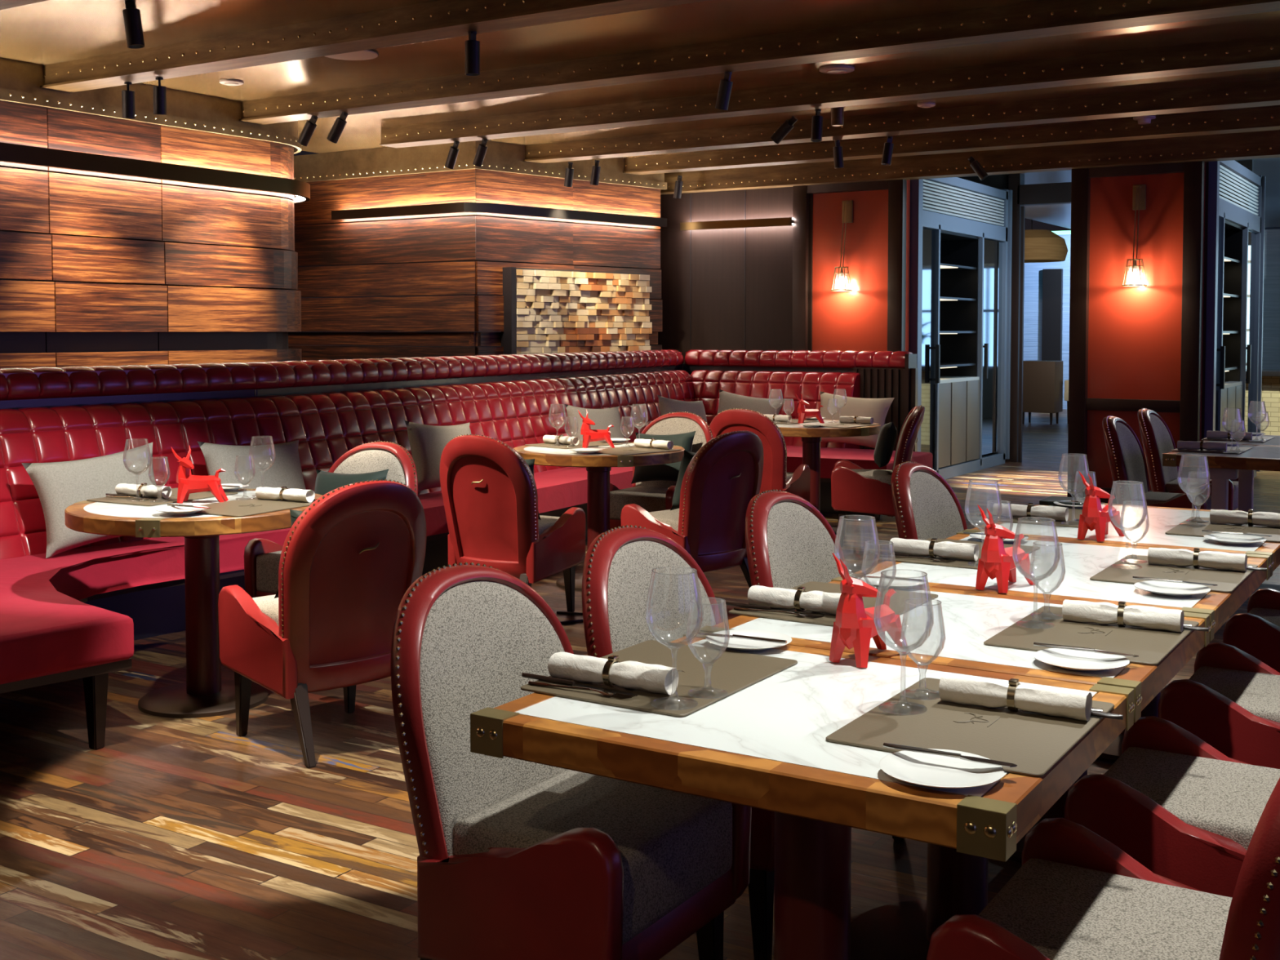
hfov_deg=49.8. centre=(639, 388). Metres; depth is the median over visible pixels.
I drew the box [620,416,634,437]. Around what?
bowl
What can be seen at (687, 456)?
cushion
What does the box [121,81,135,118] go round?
ceiling spotlight
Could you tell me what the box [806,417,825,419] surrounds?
bread plate
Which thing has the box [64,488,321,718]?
round table
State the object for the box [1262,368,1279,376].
countertop
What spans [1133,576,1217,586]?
butter knife
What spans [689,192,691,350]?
trim
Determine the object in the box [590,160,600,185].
ceiling spotlight
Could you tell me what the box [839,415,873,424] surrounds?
roll
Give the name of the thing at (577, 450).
bread plate
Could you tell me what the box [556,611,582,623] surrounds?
power cable
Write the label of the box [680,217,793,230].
wall light
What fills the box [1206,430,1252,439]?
roll
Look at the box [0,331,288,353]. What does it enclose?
wall
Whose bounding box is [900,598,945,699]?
water goblet
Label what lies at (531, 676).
table knife
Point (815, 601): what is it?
roll
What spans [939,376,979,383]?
countertop
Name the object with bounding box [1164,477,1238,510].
seat cushion
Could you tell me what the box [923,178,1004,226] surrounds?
grille
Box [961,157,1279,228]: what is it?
ceiling
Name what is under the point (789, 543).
dining chair
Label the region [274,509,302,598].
cushion
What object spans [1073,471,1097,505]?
bowl
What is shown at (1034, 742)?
placemat
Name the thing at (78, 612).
banquette
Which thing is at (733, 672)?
placemat
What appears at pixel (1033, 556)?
bowl
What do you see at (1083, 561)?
dining table
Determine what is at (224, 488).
bread plate
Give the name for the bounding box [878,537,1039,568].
placemat
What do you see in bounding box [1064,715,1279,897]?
dining chair
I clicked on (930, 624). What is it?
bowl
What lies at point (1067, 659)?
bread plate
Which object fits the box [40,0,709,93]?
ceiling beam
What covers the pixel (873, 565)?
wine glass
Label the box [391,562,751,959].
dining chair
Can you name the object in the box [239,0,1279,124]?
ceiling beam
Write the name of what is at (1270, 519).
roll
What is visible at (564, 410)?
bowl
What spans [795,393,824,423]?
figurine
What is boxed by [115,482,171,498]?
roll
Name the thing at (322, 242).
wall
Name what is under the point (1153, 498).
seat cushion
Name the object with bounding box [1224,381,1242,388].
countertop
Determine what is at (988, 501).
water goblet
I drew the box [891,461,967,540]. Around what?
dining chair
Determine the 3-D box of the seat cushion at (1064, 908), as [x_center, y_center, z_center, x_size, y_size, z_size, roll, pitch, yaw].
[0.713,0.880,2.092,0.375,0.152,0.410,1,3,32]
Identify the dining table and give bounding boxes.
[470,631,1134,959]
[700,576,1210,959]
[840,531,1271,862]
[962,502,1279,763]
[1162,444,1279,510]
[1199,435,1279,512]
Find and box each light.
[0,142,310,203]
[331,202,666,226]
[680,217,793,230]
[939,298,957,300]
[940,265,958,268]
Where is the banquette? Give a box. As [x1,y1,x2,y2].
[0,349,933,750]
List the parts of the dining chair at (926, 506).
nailhead trim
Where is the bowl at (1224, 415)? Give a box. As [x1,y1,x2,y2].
[1222,408,1242,433]
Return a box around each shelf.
[939,296,976,301]
[939,330,976,333]
[940,262,976,270]
[940,362,975,367]
[1222,330,1239,333]
[1223,256,1240,263]
[1223,293,1239,297]
[1224,366,1238,370]
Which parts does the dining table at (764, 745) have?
wood frame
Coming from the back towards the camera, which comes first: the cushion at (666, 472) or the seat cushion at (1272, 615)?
the cushion at (666, 472)
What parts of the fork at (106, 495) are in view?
handle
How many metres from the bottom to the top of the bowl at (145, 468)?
0.128 m
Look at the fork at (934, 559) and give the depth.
3.70 m
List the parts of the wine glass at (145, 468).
stem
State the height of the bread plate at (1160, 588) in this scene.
0.015 m
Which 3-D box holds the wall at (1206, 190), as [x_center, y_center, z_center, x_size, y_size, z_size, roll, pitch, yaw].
[3.882,-0.530,10.728,0.980,2.840,0.060,1,3,32]
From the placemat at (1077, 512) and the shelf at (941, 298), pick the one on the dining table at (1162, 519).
the placemat at (1077, 512)
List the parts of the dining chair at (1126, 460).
nailhead trim, arm, arm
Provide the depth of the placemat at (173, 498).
5.05 m
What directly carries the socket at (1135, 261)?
attached to the wall sconce at (1139, 201)
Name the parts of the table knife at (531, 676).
handle, blade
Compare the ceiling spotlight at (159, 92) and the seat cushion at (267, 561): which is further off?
the ceiling spotlight at (159, 92)
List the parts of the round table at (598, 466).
plate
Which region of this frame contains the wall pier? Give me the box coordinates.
[468,168,662,355]
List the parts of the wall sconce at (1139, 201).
lamp shade, bulb, wall plate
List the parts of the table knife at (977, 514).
handle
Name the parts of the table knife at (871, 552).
handle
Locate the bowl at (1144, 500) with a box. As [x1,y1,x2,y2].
[1107,480,1146,531]
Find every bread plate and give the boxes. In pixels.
[155,505,208,514]
[221,483,248,491]
[569,448,602,453]
[602,438,630,442]
[705,629,791,651]
[799,422,826,426]
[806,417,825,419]
[857,573,923,588]
[879,748,1004,788]
[968,532,1027,543]
[1033,648,1129,671]
[1053,500,1103,509]
[1133,580,1210,596]
[1204,533,1266,545]
[1219,441,1243,446]
[1252,432,1265,435]
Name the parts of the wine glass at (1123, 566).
stem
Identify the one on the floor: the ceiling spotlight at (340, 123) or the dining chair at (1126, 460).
the dining chair at (1126, 460)
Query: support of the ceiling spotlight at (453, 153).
attached to the ceiling beam at (1257, 52)
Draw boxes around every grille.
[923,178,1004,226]
[1219,164,1258,215]
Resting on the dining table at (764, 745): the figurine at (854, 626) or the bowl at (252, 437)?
the figurine at (854, 626)
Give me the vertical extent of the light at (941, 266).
0.006 m
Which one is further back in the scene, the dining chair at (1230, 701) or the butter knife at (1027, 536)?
the butter knife at (1027, 536)
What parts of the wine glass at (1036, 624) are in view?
stem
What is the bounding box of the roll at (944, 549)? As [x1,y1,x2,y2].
[888,537,978,560]
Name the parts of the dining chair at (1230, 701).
arm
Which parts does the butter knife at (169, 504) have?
handle, blade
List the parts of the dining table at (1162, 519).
plate, wood frame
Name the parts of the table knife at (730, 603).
handle, blade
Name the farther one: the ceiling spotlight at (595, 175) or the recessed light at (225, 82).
the ceiling spotlight at (595, 175)
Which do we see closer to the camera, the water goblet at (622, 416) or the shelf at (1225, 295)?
the water goblet at (622, 416)
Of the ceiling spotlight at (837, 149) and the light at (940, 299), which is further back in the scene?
the light at (940, 299)
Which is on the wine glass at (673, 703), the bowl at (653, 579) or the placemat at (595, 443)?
the bowl at (653, 579)
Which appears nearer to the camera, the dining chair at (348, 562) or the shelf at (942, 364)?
the dining chair at (348, 562)
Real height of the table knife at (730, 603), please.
0.008 m
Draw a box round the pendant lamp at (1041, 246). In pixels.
[1024,219,1067,262]
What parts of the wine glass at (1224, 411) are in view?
stem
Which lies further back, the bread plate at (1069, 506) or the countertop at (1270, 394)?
the countertop at (1270, 394)
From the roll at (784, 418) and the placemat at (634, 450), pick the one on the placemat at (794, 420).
the roll at (784, 418)
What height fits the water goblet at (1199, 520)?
0.159 m
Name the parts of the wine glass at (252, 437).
stem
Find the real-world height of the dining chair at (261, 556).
0.876 m
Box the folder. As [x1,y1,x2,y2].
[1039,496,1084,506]
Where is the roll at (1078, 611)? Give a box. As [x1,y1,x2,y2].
[1062,599,1184,632]
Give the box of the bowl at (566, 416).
[564,416,578,436]
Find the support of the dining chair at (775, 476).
on the floor
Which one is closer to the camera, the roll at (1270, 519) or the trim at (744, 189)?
the roll at (1270, 519)
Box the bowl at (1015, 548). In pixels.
[1012,516,1060,580]
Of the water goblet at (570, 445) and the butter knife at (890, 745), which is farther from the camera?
the water goblet at (570, 445)
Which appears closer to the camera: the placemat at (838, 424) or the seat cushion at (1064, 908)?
the seat cushion at (1064, 908)
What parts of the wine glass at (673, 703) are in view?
stem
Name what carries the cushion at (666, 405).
on the banquette
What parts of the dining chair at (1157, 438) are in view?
nailhead trim, arm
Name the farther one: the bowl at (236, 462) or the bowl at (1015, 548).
the bowl at (236, 462)
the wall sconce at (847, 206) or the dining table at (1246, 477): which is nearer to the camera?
the dining table at (1246, 477)
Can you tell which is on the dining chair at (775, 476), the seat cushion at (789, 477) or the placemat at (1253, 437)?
the seat cushion at (789, 477)
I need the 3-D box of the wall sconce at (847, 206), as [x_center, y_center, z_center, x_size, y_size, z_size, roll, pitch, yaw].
[1.723,-1.220,11.736,0.186,0.775,0.223,1,3,32]
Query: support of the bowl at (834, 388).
on the wine glass at (834, 388)
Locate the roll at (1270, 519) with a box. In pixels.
[1209,509,1279,527]
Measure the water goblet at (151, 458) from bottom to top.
0.159 m
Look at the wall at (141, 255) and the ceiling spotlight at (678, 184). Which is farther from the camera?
the ceiling spotlight at (678, 184)
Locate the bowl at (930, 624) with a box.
[873,568,933,652]
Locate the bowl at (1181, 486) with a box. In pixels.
[1177,453,1209,495]
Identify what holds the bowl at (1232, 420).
on the water goblet at (1232, 420)
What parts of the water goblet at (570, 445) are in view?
stem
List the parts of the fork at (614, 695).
handle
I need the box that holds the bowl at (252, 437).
[248,435,275,471]
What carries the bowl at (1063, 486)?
on the wine glass at (1072, 522)
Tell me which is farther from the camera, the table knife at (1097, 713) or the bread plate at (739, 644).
the bread plate at (739, 644)
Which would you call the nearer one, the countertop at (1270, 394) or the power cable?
the power cable
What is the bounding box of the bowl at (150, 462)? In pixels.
[148,456,169,487]
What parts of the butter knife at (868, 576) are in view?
blade, handle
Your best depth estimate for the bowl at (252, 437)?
5.15 m
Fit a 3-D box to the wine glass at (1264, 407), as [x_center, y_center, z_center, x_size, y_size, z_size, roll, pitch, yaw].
[3.455,0.180,7.725,0.096,0.222,0.096,1,3,32]
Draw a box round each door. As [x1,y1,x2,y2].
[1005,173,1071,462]
[1041,268,1062,360]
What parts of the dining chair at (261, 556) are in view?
arm, seat rail, nailhead trim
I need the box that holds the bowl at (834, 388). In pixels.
[832,388,847,408]
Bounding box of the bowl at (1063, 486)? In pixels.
[1057,453,1089,494]
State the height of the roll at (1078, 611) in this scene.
0.052 m
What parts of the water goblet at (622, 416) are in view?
stem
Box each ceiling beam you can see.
[0,0,48,9]
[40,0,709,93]
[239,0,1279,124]
[379,34,1279,147]
[523,79,1279,163]
[622,106,1279,174]
[660,129,1279,195]
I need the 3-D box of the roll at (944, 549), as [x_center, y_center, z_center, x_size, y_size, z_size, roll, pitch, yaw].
[0.798,0.433,3.748,0.235,0.052,0.053,1,3,30]
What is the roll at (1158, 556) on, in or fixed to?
on the placemat at (1227, 580)
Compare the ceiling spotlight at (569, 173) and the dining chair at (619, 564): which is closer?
the dining chair at (619, 564)
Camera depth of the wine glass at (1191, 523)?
4.38 m
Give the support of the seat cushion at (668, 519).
on the dining chair at (720, 481)
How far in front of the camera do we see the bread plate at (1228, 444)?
7.44 m
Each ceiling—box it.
[0,0,1279,158]
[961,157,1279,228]
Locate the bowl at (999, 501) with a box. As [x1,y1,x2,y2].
[964,479,1002,528]
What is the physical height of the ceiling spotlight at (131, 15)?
0.204 m
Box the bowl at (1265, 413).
[1248,400,1266,423]
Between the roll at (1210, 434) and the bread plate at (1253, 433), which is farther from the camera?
the bread plate at (1253, 433)
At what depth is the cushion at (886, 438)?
8.53 m
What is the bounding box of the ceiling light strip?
[1051,230,1071,235]
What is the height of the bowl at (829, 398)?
0.109 m
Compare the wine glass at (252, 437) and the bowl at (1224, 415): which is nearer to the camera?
the wine glass at (252, 437)
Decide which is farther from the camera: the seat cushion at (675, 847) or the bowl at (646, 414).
the bowl at (646, 414)
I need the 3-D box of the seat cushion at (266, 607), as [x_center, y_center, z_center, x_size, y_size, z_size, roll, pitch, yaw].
[-1.075,0.775,4.598,0.410,0.152,0.375,-2,3,-43]
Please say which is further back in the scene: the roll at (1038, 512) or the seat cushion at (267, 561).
the seat cushion at (267, 561)
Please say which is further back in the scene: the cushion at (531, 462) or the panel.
the panel
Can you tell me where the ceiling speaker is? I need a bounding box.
[324,49,378,60]
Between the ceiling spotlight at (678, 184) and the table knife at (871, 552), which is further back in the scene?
the ceiling spotlight at (678, 184)
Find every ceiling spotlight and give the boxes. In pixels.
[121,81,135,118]
[122,0,144,48]
[152,77,166,115]
[297,115,318,146]
[326,111,347,143]
[444,141,459,168]
[465,31,479,75]
[472,138,488,166]
[564,161,573,186]
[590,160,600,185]
[673,175,683,198]
[715,71,733,110]
[770,115,797,144]
[810,108,822,142]
[832,139,844,168]
[880,136,893,165]
[968,155,988,180]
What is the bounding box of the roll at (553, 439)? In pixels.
[542,434,579,445]
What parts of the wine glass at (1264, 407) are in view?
stem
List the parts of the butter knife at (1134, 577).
handle, blade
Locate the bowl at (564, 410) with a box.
[548,404,566,427]
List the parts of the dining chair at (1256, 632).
arm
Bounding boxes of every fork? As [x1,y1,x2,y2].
[106,495,151,499]
[528,680,637,699]
[733,607,825,618]
[880,555,956,563]
[987,516,1050,522]
[1091,706,1103,711]
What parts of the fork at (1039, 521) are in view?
handle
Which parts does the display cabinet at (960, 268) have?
glass door, handle, door, door, door, handle, glass door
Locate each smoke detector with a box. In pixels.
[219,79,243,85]
[1133,115,1155,124]
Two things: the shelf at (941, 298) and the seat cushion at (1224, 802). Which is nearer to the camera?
the seat cushion at (1224, 802)
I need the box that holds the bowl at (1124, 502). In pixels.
[1120,501,1149,542]
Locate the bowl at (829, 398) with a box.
[826,398,838,414]
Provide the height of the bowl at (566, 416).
0.109 m
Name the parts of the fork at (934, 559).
handle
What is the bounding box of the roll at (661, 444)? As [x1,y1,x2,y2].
[634,438,673,449]
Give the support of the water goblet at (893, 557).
on the placemat at (897, 602)
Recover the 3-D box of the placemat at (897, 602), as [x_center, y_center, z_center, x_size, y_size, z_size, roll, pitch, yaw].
[0.445,0.486,3.127,0.330,0.006,0.435,1,3,32]
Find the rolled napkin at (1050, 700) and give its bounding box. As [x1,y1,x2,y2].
[938,674,1092,720]
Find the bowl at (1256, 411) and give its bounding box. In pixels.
[1255,411,1269,431]
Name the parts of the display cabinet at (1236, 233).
glass door, handle, door, door, door, handle, glass door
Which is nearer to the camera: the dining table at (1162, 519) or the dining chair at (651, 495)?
the dining table at (1162, 519)
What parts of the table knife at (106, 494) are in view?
handle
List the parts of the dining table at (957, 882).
plate, wood frame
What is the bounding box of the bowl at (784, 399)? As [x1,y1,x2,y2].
[782,399,794,415]
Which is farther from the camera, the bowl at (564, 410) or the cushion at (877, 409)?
the cushion at (877, 409)
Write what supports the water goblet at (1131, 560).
on the placemat at (1227, 580)
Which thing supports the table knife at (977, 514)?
on the placemat at (1077, 512)
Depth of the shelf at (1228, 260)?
11.90 m
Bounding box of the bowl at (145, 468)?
[123,438,151,474]
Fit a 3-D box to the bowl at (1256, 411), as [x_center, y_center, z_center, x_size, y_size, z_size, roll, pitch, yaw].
[3.513,0.184,7.791,0.075,0.109,0.074,1,3,32]
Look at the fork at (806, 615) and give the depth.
2.99 m
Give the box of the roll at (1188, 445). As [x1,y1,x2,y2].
[1177,440,1226,451]
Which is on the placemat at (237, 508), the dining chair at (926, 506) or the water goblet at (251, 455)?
the water goblet at (251, 455)
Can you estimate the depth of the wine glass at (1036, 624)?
2.90 m
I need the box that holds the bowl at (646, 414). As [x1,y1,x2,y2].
[630,404,648,427]
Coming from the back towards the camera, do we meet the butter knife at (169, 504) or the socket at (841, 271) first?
the socket at (841, 271)
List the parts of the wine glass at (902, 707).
stem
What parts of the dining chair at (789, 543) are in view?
nailhead trim, leg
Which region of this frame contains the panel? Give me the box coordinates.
[501,266,652,355]
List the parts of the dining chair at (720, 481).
arm, nailhead trim, leg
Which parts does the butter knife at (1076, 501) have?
blade, handle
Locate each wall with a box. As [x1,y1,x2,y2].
[0,100,302,368]
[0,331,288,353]
[288,168,480,360]
[575,174,1008,461]
[648,179,910,363]
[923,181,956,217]
[1022,226,1279,408]
[1086,161,1205,490]
[1200,161,1208,479]
[1219,160,1253,209]
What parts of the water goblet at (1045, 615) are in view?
stem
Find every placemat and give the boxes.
[86,488,237,506]
[194,497,313,516]
[520,640,797,716]
[524,440,622,448]
[594,445,680,455]
[728,581,937,626]
[773,418,818,424]
[803,422,879,428]
[825,677,1114,777]
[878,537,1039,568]
[982,508,1082,527]
[983,605,1199,665]
[1089,554,1257,592]
[1165,516,1279,542]
[1171,446,1252,453]
[1201,435,1275,442]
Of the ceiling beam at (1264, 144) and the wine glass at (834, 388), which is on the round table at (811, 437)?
the wine glass at (834, 388)
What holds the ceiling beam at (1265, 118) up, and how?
attached to the ceiling at (48, 32)
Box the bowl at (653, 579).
[645,566,703,648]
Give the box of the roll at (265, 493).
[255,486,315,502]
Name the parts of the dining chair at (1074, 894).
arm, arm, nailhead trim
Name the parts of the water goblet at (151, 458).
stem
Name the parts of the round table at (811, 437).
plate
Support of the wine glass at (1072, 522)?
on the placemat at (1077, 512)
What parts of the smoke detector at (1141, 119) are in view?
plate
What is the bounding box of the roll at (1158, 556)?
[1147,546,1247,571]
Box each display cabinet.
[908,177,1012,479]
[1203,160,1266,479]
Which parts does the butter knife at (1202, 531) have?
handle, blade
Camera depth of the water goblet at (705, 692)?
2.35 m
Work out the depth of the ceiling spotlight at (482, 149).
9.87 m
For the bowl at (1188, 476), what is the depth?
4.47 m
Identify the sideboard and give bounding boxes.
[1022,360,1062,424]
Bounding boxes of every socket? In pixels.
[840,267,843,278]
[1133,259,1136,271]
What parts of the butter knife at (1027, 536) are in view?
blade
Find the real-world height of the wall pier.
2.620 m
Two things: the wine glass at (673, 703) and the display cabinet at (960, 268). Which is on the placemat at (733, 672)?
the wine glass at (673, 703)
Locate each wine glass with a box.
[123,438,151,501]
[248,435,275,497]
[548,404,566,446]
[630,404,648,445]
[645,566,703,710]
[768,389,782,422]
[832,388,847,422]
[834,515,879,579]
[873,568,933,715]
[964,479,1002,566]
[1012,516,1060,628]
[1057,453,1089,525]
[1107,480,1146,569]
[1177,453,1209,526]
[1222,408,1242,453]
[1248,400,1266,441]
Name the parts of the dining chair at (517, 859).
nailhead trim, arm, seat rail, leg, arm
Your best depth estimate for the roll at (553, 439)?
7.48 m
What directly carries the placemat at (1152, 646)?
on the dining table at (957, 882)
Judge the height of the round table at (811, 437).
0.720 m
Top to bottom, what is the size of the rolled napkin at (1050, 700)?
0.052 m
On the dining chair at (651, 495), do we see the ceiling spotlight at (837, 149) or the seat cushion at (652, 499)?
the seat cushion at (652, 499)
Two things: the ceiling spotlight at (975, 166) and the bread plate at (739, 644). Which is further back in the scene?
the ceiling spotlight at (975, 166)
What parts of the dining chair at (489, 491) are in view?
arm, nailhead trim, leg, arm, leg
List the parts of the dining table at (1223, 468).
leg, wood frame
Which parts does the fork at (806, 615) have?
handle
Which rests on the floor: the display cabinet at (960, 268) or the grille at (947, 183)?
the display cabinet at (960, 268)
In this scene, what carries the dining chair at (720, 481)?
on the floor
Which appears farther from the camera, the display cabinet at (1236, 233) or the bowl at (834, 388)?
the display cabinet at (1236, 233)
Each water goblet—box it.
[148,456,169,502]
[234,454,255,499]
[564,416,578,447]
[620,416,634,447]
[685,597,729,698]
[782,399,794,422]
[826,398,838,422]
[861,540,896,591]
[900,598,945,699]
[984,500,1013,540]
[1029,541,1065,619]
[1073,471,1097,521]
[1120,501,1149,563]
[1186,471,1210,522]
[1230,419,1245,451]
[1255,411,1269,439]
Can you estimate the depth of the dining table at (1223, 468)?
6.89 m
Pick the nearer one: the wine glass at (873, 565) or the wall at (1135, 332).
the wine glass at (873, 565)
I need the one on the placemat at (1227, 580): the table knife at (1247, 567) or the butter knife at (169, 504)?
the table knife at (1247, 567)
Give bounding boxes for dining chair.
[217,479,426,768]
[244,440,417,597]
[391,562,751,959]
[440,434,586,612]
[582,524,774,959]
[609,411,713,528]
[620,430,764,587]
[709,408,810,502]
[745,488,904,841]
[831,404,924,547]
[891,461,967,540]
[926,777,1279,959]
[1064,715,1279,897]
[1102,415,1211,510]
[1137,408,1238,510]
[1157,642,1279,768]
[1222,587,1279,672]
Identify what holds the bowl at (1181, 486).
on the wine glass at (1191, 523)
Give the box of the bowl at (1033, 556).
[1029,541,1065,593]
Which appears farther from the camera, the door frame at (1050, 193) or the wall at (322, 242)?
the door frame at (1050, 193)
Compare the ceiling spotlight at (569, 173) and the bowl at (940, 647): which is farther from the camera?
the ceiling spotlight at (569, 173)
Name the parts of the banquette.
leg, head rail, backrest, seat frame, head rail, seat, backrest, backrest, head rail, leg, post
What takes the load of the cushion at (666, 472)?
on the dining chair at (651, 495)
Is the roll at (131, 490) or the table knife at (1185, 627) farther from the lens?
the roll at (131, 490)
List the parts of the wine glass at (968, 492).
stem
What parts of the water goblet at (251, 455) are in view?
stem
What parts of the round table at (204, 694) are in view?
plate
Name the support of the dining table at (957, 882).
on the floor
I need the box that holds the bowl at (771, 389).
[768,389,782,408]
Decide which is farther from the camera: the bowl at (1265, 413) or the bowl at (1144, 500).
the bowl at (1265, 413)
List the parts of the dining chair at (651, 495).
arm, seat rail, arm, nailhead trim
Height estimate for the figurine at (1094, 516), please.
0.202 m
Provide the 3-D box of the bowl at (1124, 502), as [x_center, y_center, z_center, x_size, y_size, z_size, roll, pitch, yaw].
[1.318,0.356,3.678,0.075,0.109,0.074,1,3,32]
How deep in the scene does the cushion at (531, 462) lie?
6.30 m
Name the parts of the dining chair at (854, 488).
leg, leg, arm, arm, nailhead trim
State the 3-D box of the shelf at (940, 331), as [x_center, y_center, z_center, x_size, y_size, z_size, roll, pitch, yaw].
[2.774,-0.531,12.904,0.380,0.020,1.130,1,3,32]
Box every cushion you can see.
[21,442,155,558]
[197,440,306,489]
[252,594,278,626]
[256,550,281,593]
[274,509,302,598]
[314,469,388,495]
[404,420,471,491]
[453,769,732,945]
[524,458,541,519]
[538,515,559,535]
[564,404,625,441]
[609,486,667,519]
[631,431,695,484]
[648,508,679,531]
[657,395,707,423]
[670,450,695,510]
[716,389,786,414]
[786,471,793,480]
[820,391,894,448]
[851,469,893,484]
[873,422,897,467]
[977,858,1231,959]
[1103,746,1279,850]
[1132,491,1211,510]
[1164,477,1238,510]
[1189,666,1279,722]
[1248,607,1279,626]
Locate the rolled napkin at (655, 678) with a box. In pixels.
[547,651,678,694]
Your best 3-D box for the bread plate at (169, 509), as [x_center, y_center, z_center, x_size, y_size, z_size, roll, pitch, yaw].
[-1.549,0.412,4.667,0.170,0.015,0.170,1,3,28]
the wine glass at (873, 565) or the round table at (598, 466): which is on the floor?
the round table at (598, 466)
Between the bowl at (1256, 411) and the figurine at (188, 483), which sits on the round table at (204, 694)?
the figurine at (188, 483)
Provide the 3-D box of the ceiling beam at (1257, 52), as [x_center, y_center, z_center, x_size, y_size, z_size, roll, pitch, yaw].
[2.498,-1.752,7.542,10.300,0.130,0.190,1,3,32]
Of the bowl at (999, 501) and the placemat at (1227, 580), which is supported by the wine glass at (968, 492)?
the bowl at (999, 501)
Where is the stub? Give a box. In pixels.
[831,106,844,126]
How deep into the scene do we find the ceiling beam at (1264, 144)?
10.96 m
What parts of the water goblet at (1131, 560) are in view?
stem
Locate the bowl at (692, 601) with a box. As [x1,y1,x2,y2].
[685,597,729,664]
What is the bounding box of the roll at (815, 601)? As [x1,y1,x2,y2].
[747,585,841,614]
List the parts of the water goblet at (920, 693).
stem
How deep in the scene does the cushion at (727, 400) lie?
11.00 m
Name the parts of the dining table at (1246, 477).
wood frame, leg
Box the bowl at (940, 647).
[900,598,945,665]
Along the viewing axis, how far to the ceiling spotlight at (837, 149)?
9.93 m
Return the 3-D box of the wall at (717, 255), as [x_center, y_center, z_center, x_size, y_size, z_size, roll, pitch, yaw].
[1.155,-0.596,12.306,2.560,2.840,0.140,1,3,32]
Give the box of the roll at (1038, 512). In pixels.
[992,502,1068,521]
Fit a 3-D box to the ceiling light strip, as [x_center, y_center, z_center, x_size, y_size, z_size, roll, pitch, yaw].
[7.305,-2.498,21.870,2.400,0.040,0.300,1,3,32]
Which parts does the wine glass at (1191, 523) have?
stem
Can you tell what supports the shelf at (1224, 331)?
attached to the display cabinet at (1236, 233)
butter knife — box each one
[167,503,211,508]
[221,484,239,487]
[697,632,786,644]
[866,575,922,582]
[883,742,1017,767]
[963,532,1028,537]
[1033,642,1138,657]
[1048,500,1104,504]
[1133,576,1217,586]
[1201,529,1271,536]
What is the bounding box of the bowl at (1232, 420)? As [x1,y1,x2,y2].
[1230,419,1245,441]
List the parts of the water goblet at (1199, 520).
stem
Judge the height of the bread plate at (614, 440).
0.015 m
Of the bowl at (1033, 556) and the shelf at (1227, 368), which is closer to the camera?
the bowl at (1033, 556)
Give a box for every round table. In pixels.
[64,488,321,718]
[513,441,684,591]
[775,419,880,534]
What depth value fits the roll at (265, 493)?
4.98 m
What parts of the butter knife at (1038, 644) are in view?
handle, blade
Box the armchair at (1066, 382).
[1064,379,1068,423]
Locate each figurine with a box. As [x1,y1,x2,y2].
[170,446,228,503]
[577,409,614,448]
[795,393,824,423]
[829,553,907,667]
[975,504,1035,592]
[1077,471,1124,541]
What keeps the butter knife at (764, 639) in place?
on the bread plate at (739, 644)
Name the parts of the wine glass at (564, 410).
stem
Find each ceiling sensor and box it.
[819,65,854,74]
[916,102,935,107]
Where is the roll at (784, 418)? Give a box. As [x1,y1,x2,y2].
[763,413,791,422]
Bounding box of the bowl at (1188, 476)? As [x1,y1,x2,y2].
[1186,471,1210,506]
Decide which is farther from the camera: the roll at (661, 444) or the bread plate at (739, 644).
the roll at (661, 444)
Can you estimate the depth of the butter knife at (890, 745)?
1.94 m
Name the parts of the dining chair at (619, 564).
nailhead trim, leg, arm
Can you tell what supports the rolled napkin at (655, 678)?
on the placemat at (733, 672)
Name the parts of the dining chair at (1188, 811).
arm, arm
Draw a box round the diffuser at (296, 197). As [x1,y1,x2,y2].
[293,195,304,200]
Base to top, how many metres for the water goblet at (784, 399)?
0.159 m
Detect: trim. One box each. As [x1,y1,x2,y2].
[0,57,302,154]
[293,140,666,190]
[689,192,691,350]
[744,189,746,350]
[791,179,906,351]
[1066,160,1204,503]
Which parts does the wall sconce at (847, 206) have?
lamp shade, bulb, wall plate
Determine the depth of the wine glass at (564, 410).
7.41 m
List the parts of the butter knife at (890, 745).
handle, blade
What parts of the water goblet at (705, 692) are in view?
stem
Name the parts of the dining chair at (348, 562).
leg, arm, leg, nailhead trim, leg, brass pull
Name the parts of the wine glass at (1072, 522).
stem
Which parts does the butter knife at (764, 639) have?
blade, handle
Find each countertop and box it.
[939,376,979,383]
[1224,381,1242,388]
[1261,368,1279,435]
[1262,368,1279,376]
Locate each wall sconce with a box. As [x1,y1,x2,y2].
[831,200,853,291]
[1121,184,1146,286]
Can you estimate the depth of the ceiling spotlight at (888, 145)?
9.74 m
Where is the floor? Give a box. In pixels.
[0,408,1279,959]
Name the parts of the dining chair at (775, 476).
nailhead trim, arm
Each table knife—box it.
[105,493,148,498]
[521,672,635,695]
[725,601,820,616]
[870,551,952,560]
[976,513,1044,520]
[1090,710,1123,719]
[1182,625,1208,631]
[1246,566,1266,571]
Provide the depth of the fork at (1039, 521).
4.47 m
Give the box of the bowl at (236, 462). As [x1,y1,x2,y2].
[234,454,255,484]
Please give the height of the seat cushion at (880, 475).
0.152 m
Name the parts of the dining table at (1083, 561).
plate, wood frame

